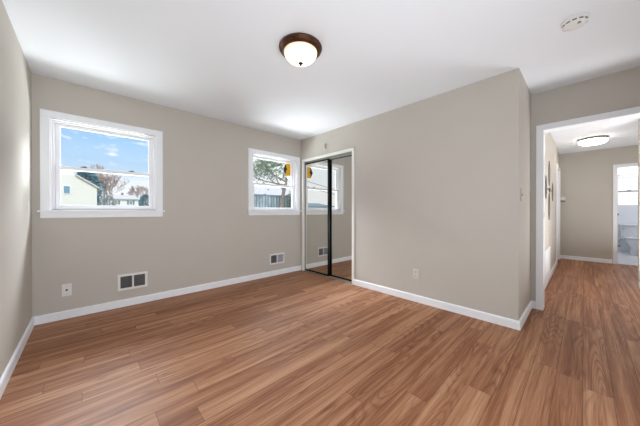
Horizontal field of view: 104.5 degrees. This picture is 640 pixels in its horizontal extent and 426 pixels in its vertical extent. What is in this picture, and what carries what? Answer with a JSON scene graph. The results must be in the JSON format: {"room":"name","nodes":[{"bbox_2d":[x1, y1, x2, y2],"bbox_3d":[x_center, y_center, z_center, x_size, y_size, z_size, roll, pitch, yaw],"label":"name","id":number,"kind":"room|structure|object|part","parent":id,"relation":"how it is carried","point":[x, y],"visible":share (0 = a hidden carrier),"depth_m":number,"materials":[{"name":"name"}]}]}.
{"room":"empty bedroom","nodes":[
{"label":"empty bedroom","id":0,"kind":"room"},
{"bbox_2d":[0,0,31,377],"bbox_3d":[-1.263,-0.117,0.664,0.150,2.440,4.599,0,0,-43],"label":"wall","id":1,"kind":"structure","parent":0,"point":[15,72],"depth_m":1.81,"materials":[{"name":"beige paint"}]},
{"bbox_2d":[0,317,33,398],"bbox_3d":[-1.198,1.061,0.719,0.015,0.083,4.584,0,0,-43],"label":"baseboard","id":2,"kind":"structure","parent":1,"relation":"attached to","point":[10,367],"depth_m":1.76,"materials":[{"name":"white paint"}]},
{"bbox_2d":[31,73,300,316],"bbox_3d":[-1.387,-0.127,3.805,4.269,2.440,0.150,0,0,-43],"label":"wall","id":3,"kind":"structure","parent":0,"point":[205,233],"depth_m":3.19,"materials":[{"name":"beige paint"}]},
{"bbox_2d":[62,283,71,296],"bbox_3d":[-2.606,0.803,2.548,0.072,0.124,0.018,0,0,-43],"label":"wall jack","id":4,"kind":"object","parent":3,"relation":"attached to","point":[66,288],"visible":1,"depth_m":2.55,"materials":[{"name":"white plastic"}]},
{"bbox_2d":[37,109,164,217],"bbox_3d":[-2.396,-0.476,2.809,1.066,1.070,0.170,0,0,-43],"label":"window","id":5,"kind":"structure","parent":3,"relation":"attached to","point":[50,128],"depth_m":2.66,"materials":[{"name":"white paint"}]},
{"bbox_3d":[-2.370,-0.010,2.783,1.066,0.018,0.095,0,0,-43],"label":"sill","id":6,"kind":"part","parent":5,"relation":"part of","materials":[{"name":"white paint"}]},
{"bbox_3d":[-2.411,-0.481,2.825,0.896,0.925,0.125,0,0,-43],"label":"frame","id":7,"kind":"part","parent":5,"relation":"part of","materials":[{"name":"white plastic"}]},
{"bbox_3d":[-2.434,-0.681,2.849,0.834,0.479,0.028,0,0,-43],"label":"sash","id":8,"kind":"part","parent":5,"relation":"part of","materials":[{"name":"white plastic"}]},
{"bbox_3d":[-2.412,-0.258,2.827,0.834,0.440,0.028,0,0,-43],"label":"sash","id":9,"kind":"part","parent":5,"relation":"part of","materials":[{"name":"white plastic"}]},
{"bbox_2d":[118,271,146,290],"bbox_3d":[-2.206,0.814,2.922,0.282,0.183,0.020,0,0,-43],"label":"wall register","id":10,"kind":"object","parent":3,"relation":"attached to","point":[139,279],"visible":1,"depth_m":2.92,"materials":[{"name":"white plastic"}]},
{"bbox_2d":[34,265,300,324],"bbox_3d":[-1.568,1.052,3.526,3.319,0.083,0.015,0,0,-43],"label":"baseboard","id":11,"kind":"structure","parent":3,"relation":"attached to","point":[41,319],"depth_m":3.01,"materials":[{"name":"white paint"}]},
{"bbox_2d":[247,148,301,214],"bbox_3d":[-0.791,-0.481,4.316,1.076,1.070,0.170,0,0,-43],"label":"window","id":12,"kind":"structure","parent":3,"relation":"attached to","point":[295,165],"depth_m":4.32,"materials":[{"name":"white paint"}]},
{"bbox_3d":[-0.829,-0.686,4.357,0.844,0.479,0.028,0,0,-43],"label":"sash","id":13,"kind":"part","parent":12,"relation":"part of","materials":[{"name":"white plastic"}]},
{"bbox_3d":[-0.807,-0.263,4.335,0.844,0.440,0.028,0,0,-43],"label":"sash","id":14,"kind":"part","parent":12,"relation":"part of","materials":[{"name":"white plastic"}]},
{"bbox_3d":[-0.765,-0.015,4.291,1.076,0.018,0.095,0,0,-43],"label":"sill","id":15,"kind":"part","parent":12,"relation":"part of","materials":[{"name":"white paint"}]},
{"bbox_2d":[283,163,290,175],"bbox_3d":[-0.606,-0.781,4.559,0.165,0.224,0.004,0,0,-43],"label":"decal","id":16,"kind":"object","parent":12,"relation":"attached to","point":[287,168],"visible":1,"depth_m":4.56},
{"bbox_2d":[269,252,283,264],"bbox_3d":[-0.742,0.809,4.297,0.298,0.179,0.020,0,0,-43],"label":"wall register","id":17,"kind":"object","parent":3,"relation":"attached to","point":[277,258],"visible":1,"depth_m":4.29,"materials":[{"name":"white plastic"}]},
{"bbox_2d":[0,252,639,425],"bbox_3d":[3.137,1.165,4.047,11.290,0.154,5.999,0,0,-43],"label":"floor","id":18,"kind":"structure","parent":0,"point":[296,348],"depth_m":1.82,"materials":[{"name":"brown wood"}]},
{"bbox_2d":[619,224,637,255],"bbox_3d":[8.011,0.705,6.278,0.712,0.752,0.500,0,0,-43],"label":"toilet","id":19,"kind":"object","parent":18,"relation":"on","point":[629,232],"visible":0.9,"depth_m":6.38,"materials":[{"name":"white ceramic"}]},
{"bbox_3d":[8.190,0.346,6.446,0.220,0.036,0.500,0,0,-43],"label":"tank lid","id":20,"kind":"part","parent":19,"relation":"part of","materials":[{"name":"white ceramic"}]},
{"bbox_3d":[8.193,0.538,6.448,0.200,0.345,0.470,0,0,-43],"label":"tank","id":21,"kind":"part","parent":19,"relation":"part of","materials":[{"name":"white ceramic"}]},
{"bbox_3d":[7.968,0.881,6.239,0.565,0.400,0.372,0,0,-43],"label":"bowl","id":22,"kind":"part","parent":19,"relation":"part of","materials":[{"name":"white ceramic"}]},
{"bbox_2d":[2,0,639,153],"bbox_3d":[3.137,-1.423,4.039,11.290,0.150,5.999,0,0,-43],"label":"ceiling","id":23,"kind":"structure","parent":0,"point":[223,60],"depth_m":2.08,"materials":[{"name":"white paint"}]},
{"bbox_2d":[279,32,321,66],"bbox_3d":[-0.158,-1.264,2.016,0.348,0.155,0.348,0,0,-43],"label":"ceiling light","id":24,"kind":"object","parent":23,"relation":"attached to","point":[300,49],"visible":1,"depth_m":1.93,"materials":[{"name":"brown metal"}]},
{"bbox_2d":[561,12,589,30],"bbox_3d":[1.784,-1.319,1.733,0.144,0.043,0.144,0,0,-43],"label":"smoke detector","id":25,"kind":"object","parent":23,"relation":"attached to","point":[576,21],"visible":1,"depth_m":1.71,"materials":[{"name":"white plastic"}]},
{"bbox_2d":[578,135,608,145],"bbox_3d":[5.004,-1.292,4.542,0.388,0.114,0.388,0,0,-43],"label":"ceiling light","id":26,"kind":"object","parent":23,"relation":"attached to","point":[594,140],"visible":1,"depth_m":4.44,"materials":[{"name":"white glass"}]},
{"bbox_2d":[301,68,520,320],"bbox_3d":[0.786,-0.126,3.525,0.115,2.440,3.235,0,0,-43],"label":"wall","id":27,"kind":"structure","parent":0,"point":[437,178],"depth_m":2.78,"materials":[{"name":"beige paint"}]},
{"bbox_2d":[305,159,328,275],"bbox_3d":[-0.063,0.091,4.391,0.022,1.972,0.626,0,0,-43],"label":"mirrored sliding door","id":28,"kind":"structure","parent":27,"relation":"in","point":[316,173],"depth_m":4.36,"materials":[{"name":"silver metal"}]},
{"bbox_2d":[302,148,353,284],"bbox_3d":[0.130,0.061,4.214,0.129,2.062,1.240,0,0,-43],"label":"trim","id":29,"kind":"structure","parent":27,"relation":"attached to","point":[350,151],"depth_m":4.16,"materials":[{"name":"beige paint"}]},
{"bbox_2d":[329,155,351,280],"bbox_3d":[0.341,0.092,4.013,0.022,1.972,0.567,0,0,-43],"label":"mirrored sliding door","id":30,"kind":"structure","parent":27,"relation":"in","point":[340,169],"depth_m":4.01,"materials":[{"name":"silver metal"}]},
{"bbox_2d":[413,269,418,278],"bbox_3d":[1.170,0.758,3.026,0.010,0.120,0.072,0,0,-43],"label":"wall outlet","id":31,"kind":"object","parent":27,"relation":"attached to","point":[415,271],"visible":1,"depth_m":3.02,"materials":[{"name":"beige plastic"}]},
{"bbox_2d":[354,279,520,330],"bbox_3d":[1.184,1.054,3.010,0.015,0.083,1.966,0,0,-43],"label":"baseboard","id":32,"kind":"structure","parent":27,"relation":"attached to","point":[503,321],"depth_m":2.75,"materials":[{"name":"white paint"}]},
{"bbox_2d":[521,73,559,315],"bbox_3d":[3.735,-0.128,4.140,5.026,2.440,0.146,0,0,-43],"label":"wall","id":33,"kind":"structure","parent":0,"point":[525,93],"depth_m":2.72,"materials":[{"name":"beige paint"}]},
{"bbox_2d":[519,300,531,327],"bbox_3d":[2.140,1.055,2.570,0.776,0.083,0.015,0,0,-43],"label":"baseboard","id":34,"kind":"structure","parent":33,"relation":"attached to","point":[528,309],"depth_m":2.54,"materials":[{"name":"white paint"}]},
{"bbox_2d":[545,246,549,278],"bbox_3d":[3.543,0.778,3.855,0.800,0.410,0.010,0,0,-43],"label":"air vent","id":35,"kind":"object","parent":33,"relation":"in","point":[547,252],"visible":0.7,"depth_m":3.83,"materials":[{"name":"white paint"}]},
{"bbox_2d":[545,161,552,219],"bbox_3d":[3.752,-0.348,4.038,1.310,0.950,0.016,0,0,-43],"label":"wall sculpture","id":36,"kind":"object","parent":33,"relation":"attached to","point":[546,188],"visible":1,"depth_m":3.98,"materials":[{"name":"silver metal"}]},
{"bbox_3d":[3.333,-0.367,3.651,0.170,0.350,0.008,0,0,-43],"label":"petal frame","id":37,"kind":"part","parent":36,"relation":"part of","materials":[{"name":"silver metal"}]},
{"bbox_2d":[545,261,556,287],"bbox_3d":[3.701,1.051,4.002,3.180,0.083,0.015,0,0,-43],"label":"baseboard","id":38,"kind":"structure","parent":33,"relation":"attached to","point":[555,263],"depth_m":4.10,"materials":[{"name":"white paint"}]},
{"bbox_2d":[556,164,559,263],"bbox_3d":[5.160,0.049,5.447,0.895,2.077,0.140,0,0,-43],"label":"trim","id":39,"kind":"structure","parent":33,"relation":"attached to","point":[557,166],"depth_m":5.12,"materials":[{"name":"white paint"}]},
{"bbox_2d":[536,106,639,309],"bbox_3d":[2.852,0.064,2.464,0.156,2.067,1.050,0,0,-43],"label":"door frame","id":40,"kind":"structure","parent":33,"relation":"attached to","point":[634,112],"depth_m":2.76,"materials":[{"name":"white paint"}]},
{"bbox_2d":[531,66,639,308],"bbox_3d":[3.202,-0.122,2.090,0.120,2.440,2.163,0,0,-43],"label":"wall","id":41,"kind":"structure","parent":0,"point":[620,90],"depth_m":2.59,"materials":[{"name":"beige paint"}]},
{"bbox_2d":[560,145,637,263],"bbox_3d":[6.351,-0.131,5.113,0.120,2.440,2.258,0,0,-43],"label":"wall","id":42,"kind":"structure","parent":0,"point":[586,177],"depth_m":5.47,"materials":[{"name":"beige paint"}]},
{"bbox_2d":[560,255,611,263],"bbox_3d":[5.886,1.046,5.514,0.015,0.083,0.802,0,0,-43],"label":"baseboard","id":43,"kind":"structure","parent":42,"relation":"attached to","point":[561,256],"depth_m":5.48,"materials":[{"name":"white paint"}]},
{"bbox_2d":[613,163,637,263],"bbox_3d":[6.523,0.048,4.917,0.138,2.082,0.920,0,0,-43],"label":"trim","id":44,"kind":"structure","parent":42,"relation":"attached to","point":[615,167],"depth_m":5.18,"materials":[{"name":"white paint"}]},
{"bbox_2d":[617,166,637,249],"bbox_3d":[8.290,-0.136,6.620,0.150,2.440,2.300,0,0,-43],"label":"wall","id":45,"kind":"structure","parent":0,"point":[627,214],"depth_m":6.62,"materials":[{"name":"white paint"}]},
{"bbox_2d":[617,249,628,252],"bbox_3d":[8.377,1.043,6.411,0.015,0.083,1.730,0,0,-43],"label":"baseboard","id":46,"kind":"structure","parent":45,"relation":"attached to","point":[618,250],"depth_m":6.65,"materials":[{"name":"white paint"}]},
{"bbox_2d":[618,175,637,205],"bbox_3d":[8.415,-0.553,6.427,0.070,0.805,0.950,0,0,-43],"label":"window","id":47,"kind":"structure","parent":45,"relation":"in","point":[637,175],"depth_m":6.60,"materials":[{"name":"white plastic"}]},
{"bbox_2d":[638,119,639,286],"bbox_3d":[5.051,-0.125,3.167,0.120,2.440,1.202,0,0,-43],"label":"wall","id":48,"kind":"structure","parent":0,"point":[639,119],"depth_m":3.60,"materials":[{"name":"beige paint"}]},
{"label":"outside","id":49,"kind":"structure","parent":0,"visible":0},
{"bbox_3d":[-98.724,1.369,105.111,280.000,0.238,280.000,0,0,-43],"label":"lawn","id":50,"kind":"structure","parent":49,"visible":0},
{"bbox_2d":[60,170,98,208],"bbox_3d":[-35.169,-1.584,27.979,15.050,6.400,9.450,0,0,-43],"label":"neighbor house","id":51,"kind":"structure","parent":50,"relation":"on","point":[75,190],"depth_m":28.52,"materials":[{"name":"white"}]},
{"bbox_2d":[76,171,102,204],"bbox_3d":[-37.029,-2.579,39.286,4.254,8.320,4.124,0,0,-43],"label":"evergreen tree","id":52,"kind":"object","parent":50,"relation":"on","point":[92,177],"visible":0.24,"depth_m":39.45,"materials":[{"name":"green plant"}]},
{"bbox_2d":[75,164,119,205],"bbox_3d":[-44.717,-4.181,49.752,7.713,11.512,4.918,0,0,-35],"label":"bare tree","id":53,"kind":"object","parent":50,"relation":"on","point":[102,177],"visible":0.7,"depth_m":50.73,"materials":[{"name":"brown plant"}]},
{"bbox_2d":[101,183,107,204],"bbox_3d":[-40.775,-1.958,46.757,1.409,7.030,1.324,0,0,-43],"label":"evergreen tree","id":54,"kind":"object","parent":50,"relation":"on","point":[104,190],"visible":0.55,"depth_m":46.70,"materials":[{"name":"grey plant"}]},
{"bbox_2d":[105,196,115,205],"bbox_3d":[-54.453,-1.336,64.061,2.980,5.676,2.923,0,0,-43],"label":"evergreen tree","id":55,"kind":"object","parent":50,"relation":"on","point":[109,199],"visible":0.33,"depth_m":64.02,"materials":[{"name":"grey plant"}]},
{"bbox_2d":[94,173,128,204],"bbox_3d":[-48.360,-3.682,56.998,6.674,10.531,7.616,0,0,-43],"label":"bare tree","id":56,"kind":"object","parent":50,"relation":"on","point":[124,183],"visible":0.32,"depth_m":56.41,"materials":[{"name":"plant"}]},
{"bbox_2d":[100,193,139,205],"bbox_3d":[-60.134,-2.183,74.532,8.800,7.300,8.000,0,0,-43],"label":"neighbor house","id":57,"kind":"structure","parent":50,"relation":"on","point":[121,200],"depth_m":72.89,"materials":[{"name":"white"}]},
{"bbox_2d":[127,185,148,196],"bbox_3d":[-66.788,-4.274,91.139,7.291,11.455,6.567,0,0,-43],"label":"bare tree","id":58,"kind":"object","parent":50,"relation":"on","point":[139,188],"visible":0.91,"depth_m":90.45,"materials":[{"name":"brown plant"}]},
{"bbox_2d":[138,194,148,205],"bbox_3d":[-60.370,-2.360,85.912,5.159,7.582,5.363,0,0,-43],"label":"evergreen tree","id":59,"kind":"object","parent":50,"relation":"on","point":[142,201],"visible":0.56,"depth_m":84.72,"materials":[{"name":"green plant"}]},
{"bbox_2d":[253,158,290,207],"bbox_3d":[-1.061,-1.238,9.380,6.396,5.861,5.559,0,0,3],"label":"leafy tree","id":60,"kind":"object","parent":50,"relation":"on","point":[267,164],"visible":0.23,"depth_m":9.56,"materials":[{"name":"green plant"}]},
{"bbox_2d":[254,194,290,209],"bbox_3d":[-1.657,0.439,11.406,6.100,2.460,0.155,0,0,-43],"label":"privacy fence","id":61,"kind":"object","parent":50,"relation":"on","point":[261,200],"visible":0.12,"depth_m":10.79,"materials":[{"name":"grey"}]},
{"bbox_3d":[-1.632,-0.721,11.375,6.000,0.060,0.080,0,0,-43],"label":"rail","id":62,"kind":"part","parent":61,"relation":"part of","materials":[{"name":"white wood"}]},
{"bbox_2d":[254,187,290,195],"bbox_3d":[-10.798,-1.220,39.244,14.800,5.600,9.200,0,0,-43],"label":"neighbor house","id":63,"kind":"structure","parent":50,"relation":"on","point":[258,190],"depth_m":39.06,"materials":[{"name":"white"}]},
{"bbox_2d":[285,176,290,207],"bbox_3d":[-0.891,-0.116,11.296,1.716,3.579,1.334,0,0,-43],"label":"shrub","id":64,"kind":"object","parent":50,"relation":"on","point":[289,200],"visible":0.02,"depth_m":10.94,"materials":[{"name":"grey plant"}]}
]}

